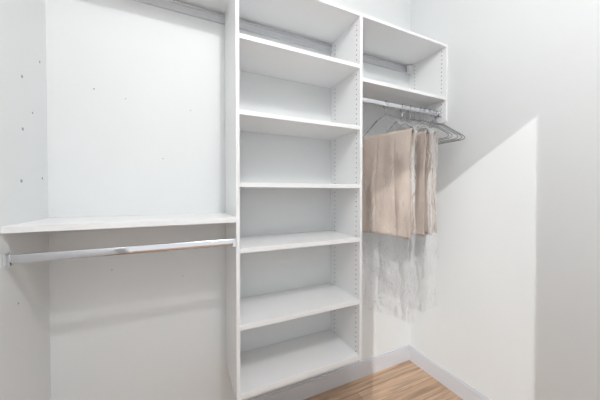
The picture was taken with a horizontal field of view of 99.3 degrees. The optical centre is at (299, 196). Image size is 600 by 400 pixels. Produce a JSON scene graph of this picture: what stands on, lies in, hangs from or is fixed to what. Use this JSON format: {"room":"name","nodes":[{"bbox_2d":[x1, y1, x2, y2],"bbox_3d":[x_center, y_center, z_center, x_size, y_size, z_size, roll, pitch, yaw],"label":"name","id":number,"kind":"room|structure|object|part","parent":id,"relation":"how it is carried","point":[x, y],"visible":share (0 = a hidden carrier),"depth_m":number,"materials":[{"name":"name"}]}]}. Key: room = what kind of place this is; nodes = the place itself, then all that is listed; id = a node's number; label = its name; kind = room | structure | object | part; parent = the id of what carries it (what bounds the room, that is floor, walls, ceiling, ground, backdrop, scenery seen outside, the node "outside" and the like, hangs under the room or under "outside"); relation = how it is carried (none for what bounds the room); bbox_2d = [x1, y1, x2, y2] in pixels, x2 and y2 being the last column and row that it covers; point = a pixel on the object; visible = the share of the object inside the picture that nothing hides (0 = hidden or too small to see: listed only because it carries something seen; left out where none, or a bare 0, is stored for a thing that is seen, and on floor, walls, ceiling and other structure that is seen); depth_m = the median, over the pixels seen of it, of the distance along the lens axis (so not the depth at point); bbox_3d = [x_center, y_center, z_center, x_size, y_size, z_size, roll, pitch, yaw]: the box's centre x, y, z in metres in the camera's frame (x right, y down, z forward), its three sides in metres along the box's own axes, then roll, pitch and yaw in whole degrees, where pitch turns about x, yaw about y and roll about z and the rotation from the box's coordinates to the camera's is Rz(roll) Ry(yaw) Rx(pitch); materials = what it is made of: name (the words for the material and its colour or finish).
{"room":"walk-in closet","nodes":[
{"label":"walk-in closet","id":0,"kind":"room"},
{"bbox_2d":[0,0,50,399],"bbox_3d":[-0.868,-0.144,0.306,0.100,3.320,2.087,0,1,-25],"label":"wall","id":1,"kind":"structure","parent":0,"point":[25,374],"depth_m":1.08,"materials":[{"name":"paint"}]},
{"bbox_2d":[3,252,13,267],"bbox_3d":[-1.108,0.240,0.970,0.016,0.052,0.034,0,1,-25],"label":"rod bracket","id":2,"kind":"object","parent":1,"relation":"attached to","point":[8,259],"depth_m":0.96,"materials":[{"name":"silver metal"}]},
{"bbox_2d":[45,0,410,399],"bbox_3d":[-0.151,-0.165,1.841,2.691,3.320,0.101,0,1,-25],"label":"wall","id":3,"kind":"structure","parent":0,"point":[136,90],"depth_m":1.51,"materials":[{"name":"paint"}]},
{"bbox_2d":[225,0,362,399],"bbox_3d":[-0.037,-0.049,1.644,0.808,2.252,0.355,0,1,-25],"label":"shelving tower","id":4,"kind":"object","parent":3,"relation":"attached to","point":[256,371],"visible":1,"depth_m":1.63,"materials":[{"name":"white laminate"}]},
{"bbox_2d":[1,213,236,233],"bbox_3d":[-0.791,0.123,1.289,0.861,0.031,0.371,0,1,-25],"label":"closet shelf","id":5,"kind":"object","parent":4,"relation":"attached to","point":[98,222],"visible":1,"depth_m":1.16,"materials":[{"name":"white laminate"}]},
{"bbox_2d":[3,236,235,267],"bbox_3d":[-0.725,0.237,1.147,0.860,0.052,0.034,0,1,-25],"label":"closet rod","id":6,"kind":"object","parent":4,"relation":"attached to","point":[9,259],"visible":1,"depth_m":1.09,"materials":[{"name":"silver metal"}]},
{"bbox_2d":[133,0,227,24],"bbox_3d":[-0.795,-1.128,1.279,0.861,0.084,0.355,0,1,-25],"label":"closet shelf","id":7,"kind":"object","parent":4,"relation":"attached to","point":[219,6],"visible":1,"depth_m":1.52,"materials":[{"name":"white laminate"}]},
{"bbox_3d":[-0.395,-0.046,1.479,0.019,2.252,0.355,0,1,-25],"label":"panel","id":8,"kind":"part","parent":4,"relation":"part of","materials":[{"name":"white laminate"}]},
{"bbox_3d":[-0.109,-1.118,1.783,0.769,0.050,0.016,0,1,-25],"label":"mounting rail","id":9,"kind":"part","parent":4,"relation":"part of","materials":[{"name":"silver metal"}]},
{"bbox_3d":[-0.038,1.049,1.659,0.769,0.030,0.354,0,1,-25],"label":"shelf","id":10,"kind":"part","parent":4,"relation":"part of","materials":[{"name":"white laminate"}]},
{"bbox_3d":[-0.038,0.685,1.654,0.769,0.026,0.354,0,1,-25],"label":"shelf","id":11,"kind":"part","parent":4,"relation":"part of","materials":[{"name":"white plastic"}]},
{"bbox_3d":[-0.038,-0.443,1.639,0.769,0.024,0.354,0,1,-25],"label":"shelf","id":12,"kind":"part","parent":4,"relation":"part of","materials":[{"name":"white plastic"}]},
{"bbox_3d":[-0.038,-0.835,1.633,0.769,0.024,0.354,0,1,-25],"label":"shelf","id":13,"kind":"part","parent":4,"relation":"part of","materials":[{"name":"white plastic"}]},
{"bbox_3d":[-0.038,-1.165,1.629,0.769,0.019,0.354,0,1,-25],"label":"shelf","id":14,"kind":"part","parent":4,"relation":"part of","materials":[{"name":"white plastic"}]},
{"bbox_3d":[-0.038,0.279,1.649,0.769,0.026,0.354,0,1,-25],"label":"shelf","id":15,"kind":"part","parent":4,"relation":"part of","materials":[{"name":"white laminate"}]},
{"bbox_3d":[-0.038,-0.066,1.644,0.769,0.024,0.354,0,1,-25],"label":"shelf","id":16,"kind":"part","parent":4,"relation":"part of","materials":[{"name":"white laminate"}]},
{"bbox_3d":[0.320,-0.051,1.809,0.020,2.252,0.355,0,1,-25],"label":"panel","id":17,"kind":"part","parent":4,"relation":"part of","materials":[{"name":"white laminate"}]},
{"bbox_2d":[249,345,409,399],"bbox_3d":[-0.127,1.430,1.811,2.491,0.130,0.015,0,1,-25],"label":"baseboard","id":18,"kind":"structure","parent":3,"relation":"attached to","point":[302,390],"depth_m":2.00,"materials":[{"name":"white paint"}]},
{"bbox_2d":[363,14,447,129],"bbox_3d":[0.702,-0.881,1.974,0.821,0.596,0.355,0,1,-25],"label":"shelving unit","id":19,"kind":"object","parent":3,"relation":"attached to","point":[425,59],"visible":0.88,"depth_m":2.00,"materials":[{"name":"white laminate"}]},
{"bbox_3d":[0.622,-1.122,2.121,0.802,0.050,0.016,0,1,-25],"label":"mounting rail","id":20,"kind":"part","parent":19,"relation":"part of","materials":[{"name":"silver metal"}]},
{"bbox_2d":[363,97,440,117],"bbox_3d":[0.745,-0.654,1.863,0.801,0.052,0.034,0,1,-25],"label":"closet rod","id":21,"kind":"object","parent":19,"relation":"attached to","point":[365,100],"visible":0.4,"depth_m":1.85,"materials":[{"name":"silver metal"}]},
{"bbox_2d":[362,100,417,322],"bbox_3d":[0.602,0.077,1.806,0.152,1.506,0.435,-1,1,-40],"label":"garment","id":22,"kind":"object","parent":21,"relation":"hanging from","point":[388,159],"visible":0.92,"depth_m":1.74,"materials":[{"name":"beige fabric"}]},
{"bbox_3d":[0.603,-0.497,1.800,0.006,0.165,0.416,-1,1,-40],"label":"frame","id":23,"kind":"part","parent":22,"relation":"part of","materials":[{"name":"silver metal"}]},
{"bbox_2d":[378,104,438,312],"bbox_3d":[0.782,0.051,1.891,0.225,1.456,0.434,0,1,-32],"label":"garment","id":24,"kind":"object","parent":21,"relation":"hanging from","point":[426,161],"visible":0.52,"depth_m":1.73,"materials":[{"name":"beige fabric"}]},
{"bbox_2d":[418,107,448,138],"bbox_3d":[0.916,-0.542,1.944,0.013,0.271,0.456,0,1,-27],"label":"wire hanger","id":25,"kind":"object","parent":21,"relation":"hanging from","point":[420,107],"visible":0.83,"depth_m":1.85,"materials":[{"name":"silver metal"}]},
{"bbox_3d":[0.916,-0.494,1.945,0.006,0.175,0.456,0,1,-27],"label":"frame","id":26,"kind":"part","parent":25,"relation":"part of","materials":[{"name":"silver metal"}]},
{"bbox_2d":[417,108,452,140],"bbox_3d":[0.961,-0.543,1.965,0.013,0.271,0.456,0,1,-23],"label":"wire hanger","id":27,"kind":"object","parent":21,"relation":"hanging from","point":[425,108],"visible":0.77,"depth_m":1.86,"materials":[{"name":"silver metal"}]},
{"bbox_3d":[0.961,-0.494,1.966,0.006,0.175,0.456,0,1,-23],"label":"frame","id":28,"kind":"part","parent":27,"relation":"part of","materials":[{"name":"silver metal"}]},
{"bbox_2d":[417,109,457,141],"bbox_3d":[1.007,-0.543,1.986,0.013,0.271,0.456,0,1,-26],"label":"wire hanger","id":29,"kind":"object","parent":21,"relation":"hanging from","point":[429,109],"visible":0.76,"depth_m":1.89,"materials":[{"name":"silver metal"}]},
{"bbox_3d":[1.007,-0.495,1.986,0.006,0.175,0.456,0,1,-26],"label":"frame","id":30,"kind":"part","parent":29,"relation":"part of","materials":[{"name":"silver metal"}]},
{"bbox_2d":[423,110,461,143],"bbox_3d":[1.048,-0.543,2.005,0.013,0.271,0.456,0,1,-25],"label":"wire hanger","id":31,"kind":"object","parent":21,"relation":"hanging from","point":[433,110],"visible":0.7,"depth_m":1.91,"materials":[{"name":"silver metal"}]},
{"bbox_3d":[1.048,-0.495,2.005,0.006,0.175,0.456,0,1,-25],"label":"frame","id":32,"kind":"part","parent":31,"relation":"part of","materials":[{"name":"silver metal"}]},
{"bbox_2d":[431,111,464,144],"bbox_3d":[1.079,-0.543,2.019,0.013,0.271,0.456,0,1,-25],"label":"wire hanger","id":33,"kind":"object","parent":21,"relation":"hanging from","point":[438,111],"visible":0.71,"depth_m":1.92,"materials":[{"name":"silver metal"}]},
{"bbox_3d":[1.079,-0.495,2.020,0.006,0.175,0.456,0,1,-25],"label":"frame","id":34,"kind":"part","parent":33,"relation":"part of","materials":[{"name":"silver metal"}]},
{"bbox_2d":[363,77,445,112],"bbox_3d":[0.693,-0.761,1.972,0.802,0.024,0.354,0,1,-25],"label":"shelf","id":35,"kind":"object","parent":19,"relation":"attached to","point":[373,89],"depth_m":1.91,"materials":[{"name":"white wood"}]},
{"bbox_3d":[1.066,-0.883,2.143,0.019,0.596,0.355,0,1,-25],"label":"panel","id":36,"kind":"part","parent":19,"relation":"part of","materials":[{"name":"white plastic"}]},
{"bbox_2d":[304,360,462,399],"bbox_3d":[0.664,1.569,0.101,2.691,0.100,3.987,0,1,-25],"label":"floor","id":37,"kind":"structure","parent":0,"point":[405,380],"depth_m":1.98,"materials":[{"name":"brown wood"}]},
{"bbox_2d":[409,0,599,399],"bbox_3d":[1.484,-0.159,1.393,0.100,3.320,2.087,0,1,-25],"label":"wall","id":38,"kind":"structure","parent":0,"point":[516,316],"depth_m":1.57,"materials":[{"name":"paint"}]},
{"bbox_2d":[409,346,490,399],"bbox_3d":[1.435,1.436,1.383,0.015,0.130,2.072,0,1,-25],"label":"baseboard","id":39,"kind":"structure","parent":38,"relation":"attached to","point":[449,380],"depth_m":2.00,"materials":[{"name":"white paint"}]}
]}

